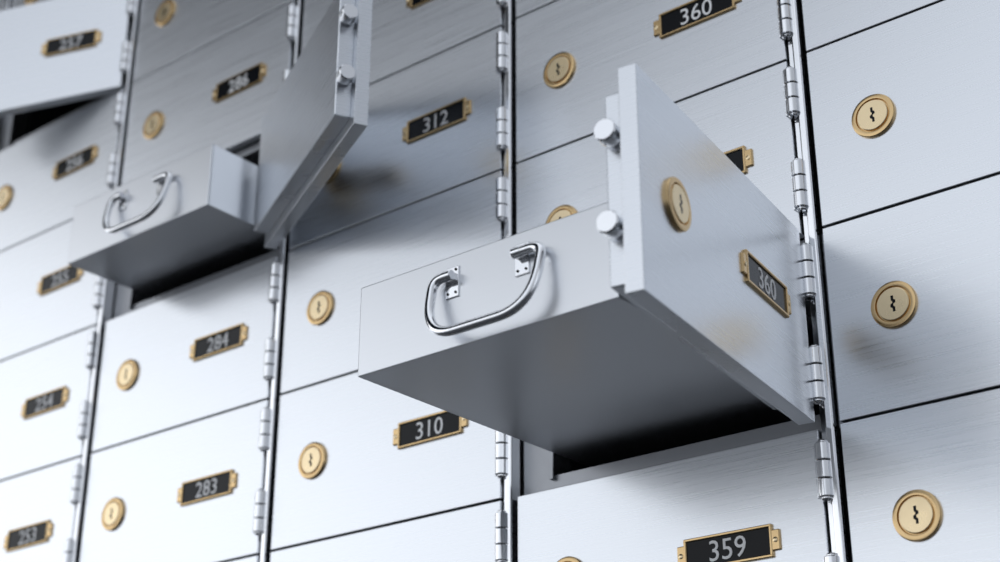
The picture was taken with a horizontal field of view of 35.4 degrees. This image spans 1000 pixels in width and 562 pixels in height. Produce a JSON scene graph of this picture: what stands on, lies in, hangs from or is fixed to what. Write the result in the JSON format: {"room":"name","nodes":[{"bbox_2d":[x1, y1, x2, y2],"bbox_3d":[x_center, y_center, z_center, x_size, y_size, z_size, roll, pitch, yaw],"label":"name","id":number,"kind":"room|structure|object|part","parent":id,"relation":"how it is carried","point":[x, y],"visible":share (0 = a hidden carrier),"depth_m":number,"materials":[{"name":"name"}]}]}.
{"room":"bank vault","nodes":[
{"label":"bank vault","id":0,"kind":"room"},
{"bbox_3d":[-1.805,1.018,-1.132,10.000,0.050,6.750,-18,-30,35],"label":"floor","id":1,"kind":"structure","parent":0,"visible":0},
{"bbox_2d":[0,0,852,561],"bbox_3d":[-0.199,0.643,1.617,2.763,2.865,0.660,-18,-30,35],"label":"tall cabinet","id":2,"kind":"object","parent":1,"relation":"on","point":[531,468],"depth_m":1.62,"materials":[{"name":"silver metal"}]},
{"bbox_2d":[0,0,5,10],"bbox_3d":[-0.807,-0.345,2.290,0.294,0.156,0.019,-18,-30,35],"label":"box","id":3,"kind":"object","parent":2,"relation":"attached to","point":[2,2],"visible":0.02,"depth_m":2.22,"materials":[{"name":"metal"}]},
{"bbox_2d":[12,0,44,7],"bbox_3d":[-0.573,-0.422,2.114,0.294,0.156,0.019,-18,-30,35],"label":"box","id":4,"kind":"object","parent":2,"relation":"attached to","point":[16,3],"visible":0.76,"depth_m":2.18,"materials":[{"name":"metal"}]},
{"bbox_2d":[0,457,82,561],"bbox_3d":[-0.574,0.303,1.794,0.294,0.156,0.019,-18,-30,35],"label":"box","id":5,"kind":"object","parent":2,"relation":"attached to","point":[38,508],"visible":1,"depth_m":1.76,"materials":[{"name":"metal"}]},
{"bbox_2d":[0,326,96,481],"bbox_3d":[-0.574,0.158,1.858,0.294,0.156,0.019,-18,-30,35],"label":"box","id":6,"kind":"object","parent":2,"relation":"attached to","point":[45,390],"visible":1,"depth_m":1.82,"materials":[{"name":"metal"}]},
{"bbox_2d":[0,220,103,361],"bbox_3d":[-0.573,0.013,1.922,0.294,0.156,0.019,-18,-30,35],"label":"box","id":7,"kind":"object","parent":2,"relation":"attached to","point":[45,299],"visible":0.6,"depth_m":1.91,"materials":[{"name":"metal"}]},
{"bbox_2d":[0,89,124,251],"bbox_3d":[-0.573,-0.132,1.986,0.294,0.156,0.019,-18,-30,35],"label":"box","id":8,"kind":"object","parent":2,"relation":"attached to","point":[71,162],"visible":0.99,"depth_m":1.97,"materials":[{"name":"metal"}]},
{"bbox_2d":[0,0,134,116],"bbox_3d":[-0.595,-0.289,2.023,0.299,0.156,0.038,-9,-25,20],"label":"box","id":9,"kind":"object","parent":2,"relation":"attached to","point":[53,52],"visible":0.97,"depth_m":1.99,"materials":[{"name":"metal"}]},
{"bbox_3d":[-0.547,-0.303,1.994,0.089,0.025,0.003,-8,-25,19],"label":"door number plate","id":10,"kind":"part","parent":9,"relation":"part of","materials":[{"name":"black metal"}]},
{"bbox_3d":[-0.385,-0.080,1.650,0.104,0.055,0.017,-18,-30,35],"label":"bail handle","id":11,"kind":"part","parent":2,"relation":"part of","materials":[{"name":"silver metal"}]},
{"bbox_3d":[-0.244,-0.010,1.826,0.232,0.070,0.490,-18,-30,35],"label":"deposit box drawer","id":12,"kind":"part","parent":2,"relation":"part of","materials":[{"name":"silver metal"}]},
{"bbox_2d":[79,400,270,561],"bbox_3d":[-0.340,0.225,1.618,0.294,0.156,0.019,-18,-30,35],"label":"box","id":13,"kind":"object","parent":2,"relation":"attached to","point":[192,492],"visible":0.99,"depth_m":1.61,"materials":[{"name":"metal"}]},
{"bbox_2d":[92,256,279,452],"bbox_3d":[-0.339,0.080,1.682,0.294,0.156,0.019,-18,-30,35],"label":"box","id":14,"kind":"object","parent":2,"relation":"attached to","point":[204,351],"visible":0.99,"depth_m":1.68,"materials":[{"name":"metal"}]},
{"bbox_2d":[121,1,295,184],"bbox_3d":[-0.339,-0.209,1.810,0.294,0.156,0.019,-18,-30,35],"label":"box","id":15,"kind":"object","parent":2,"relation":"attached to","point":[219,94],"visible":0.84,"depth_m":1.81,"materials":[{"name":"metal"}]},
{"bbox_2d":[133,0,295,82],"bbox_3d":[-0.339,-0.354,1.875,0.294,0.156,0.019,-18,-30,35],"label":"box","id":16,"kind":"object","parent":2,"relation":"attached to","point":[169,31],"visible":0.98,"depth_m":1.89,"materials":[{"name":"metal"}]},
{"bbox_2d":[229,555,259,561],"bbox_3d":[-0.340,0.370,1.554,0.294,0.156,0.019,-18,-30,35],"label":"box","id":17,"kind":"object","parent":2,"relation":"attached to","point":[256,558],"visible":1,"depth_m":1.51,"materials":[{"name":"metal"}]},
{"bbox_2d":[254,0,372,248],"bbox_3d":[-0.188,-0.157,1.537,0.038,0.156,0.302,9,-26,-20],"label":"door","id":18,"kind":"structure","parent":2,"relation":"attached to","point":[319,111],"depth_m":1.48,"materials":[{"name":"metal"}]},
{"bbox_2d":[270,501,506,561],"bbox_3d":[-0.106,0.293,1.379,0.294,0.156,0.019,-18,-30,35],"label":"box","id":19,"kind":"object","parent":2,"relation":"attached to","point":[478,533],"visible":1,"depth_m":1.37,"materials":[{"name":"metal"}]},
{"bbox_2d":[271,372,506,550],"bbox_3d":[-0.105,0.148,1.443,0.294,0.156,0.019,-18,-30,35],"label":"box","id":20,"kind":"object","parent":2,"relation":"attached to","point":[355,454],"visible":0.66,"depth_m":1.45,"materials":[{"name":"metal"}]},
{"bbox_2d":[280,171,506,394],"bbox_3d":[-0.105,0.003,1.507,0.294,0.156,0.019,-18,-30,35],"label":"box","id":21,"kind":"object","parent":2,"relation":"attached to","point":[327,276],"visible":0.63,"depth_m":1.53,"materials":[{"name":"metal"}]},
{"bbox_2d":[289,26,506,249],"bbox_3d":[-0.105,-0.142,1.571,0.294,0.156,0.019,-18,-30,35],"label":"box","id":22,"kind":"object","parent":2,"relation":"attached to","point":[437,125],"visible":0.78,"depth_m":1.55,"materials":[{"name":"metal"}]},
{"bbox_2d":[301,0,506,85],"bbox_3d":[-0.105,-0.287,1.635,0.294,0.156,0.019,-18,-30,35],"label":"box","id":23,"kind":"object","parent":2,"relation":"attached to","point":[405,34],"visible":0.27,"depth_m":1.60,"materials":[{"name":"metal"}]},
{"bbox_2d":[516,0,557,17],"bbox_3d":[0.129,-0.364,1.460,0.294,0.156,0.019,-18,-30,35],"label":"box","id":24,"kind":"object","parent":2,"relation":"attached to","point":[523,7],"visible":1,"depth_m":1.51,"materials":[{"name":"metal"}]},
{"bbox_2d":[358,202,819,466],"bbox_3d":[0.129,0.079,1.241,0.232,0.070,0.490,-18,-30,35],"label":"drawer","id":25,"kind":"object","parent":2,"relation":"in","point":[526,336],"visible":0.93,"depth_m":1.12,"materials":[{"name":"metal"}]},
{"bbox_3d":[-0.013,0.008,1.065,0.104,0.055,0.017,-18,-30,35],"label":"bail handle","id":26,"kind":"part","parent":25,"relation":"part of","materials":[{"name":"silver metal"}]},
{"bbox_2d":[516,0,792,162],"bbox_3d":[0.129,-0.219,1.395,0.294,0.156,0.019,-18,-30,35],"label":"box","id":27,"kind":"object","parent":2,"relation":"attached to","point":[570,54],"visible":1,"depth_m":1.41,"materials":[{"name":"metal"}]},
{"bbox_2d":[516,61,807,238],"bbox_3d":[0.129,-0.074,1.331,0.294,0.156,0.019,-18,-30,35],"label":"box","id":28,"kind":"object","parent":2,"relation":"attached to","point":[750,119],"visible":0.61,"depth_m":1.30,"materials":[{"name":"metal"}]},
{"bbox_2d":[518,429,838,561],"bbox_3d":[0.128,0.216,1.203,0.294,0.156,0.019,-18,-30,35],"label":"box","id":29,"kind":"object","parent":2,"relation":"attached to","point":[765,501],"visible":1,"depth_m":1.20,"materials":[{"name":"metal"}]},
{"bbox_2d":[593,63,824,424],"bbox_3d":[0.150,-0.013,1.077,0.037,0.156,0.299,-14,-28,29],"label":"door","id":30,"kind":"structure","parent":2,"relation":"attached to","point":[695,245],"depth_m":1.03,"materials":[{"name":"metal"}]},
{"bbox_3d":[0.191,0.002,1.116,0.003,0.025,0.089,-14,-27,28],"label":"door number plate","id":31,"kind":"part","parent":30,"relation":"part of","materials":[{"name":"black metal"}]},
{"bbox_2d":[802,0,943,52],"bbox_3d":[0.363,-0.296,1.220,0.294,0.156,0.019,-18,-30,35],"label":"box","id":32,"kind":"object","parent":2,"relation":"attached to","point":[826,22],"visible":1,"depth_m":1.26,"materials":[{"name":"metal"}]},
{"bbox_2d":[807,0,999,227],"bbox_3d":[0.363,-0.151,1.156,0.294,0.156,0.019,-18,-30,35],"label":"box","id":33,"kind":"object","parent":2,"relation":"attached to","point":[905,109],"visible":1,"depth_m":1.19,"materials":[{"name":"metal"}]},
{"bbox_2d":[823,174,999,422],"bbox_3d":[0.363,-0.006,1.092,0.294,0.156,0.019,-18,-30,35],"label":"box","id":34,"kind":"object","parent":2,"relation":"attached to","point":[914,286],"visible":1,"depth_m":1.14,"materials":[{"name":"metal"}]},
{"bbox_2d":[840,388,999,561],"bbox_3d":[0.362,0.138,1.028,0.294,0.156,0.019,-18,-30,35],"label":"box","id":35,"kind":"object","parent":2,"relation":"attached to","point":[923,482],"visible":1,"depth_m":1.08,"materials":[{"name":"metal"}]}
]}

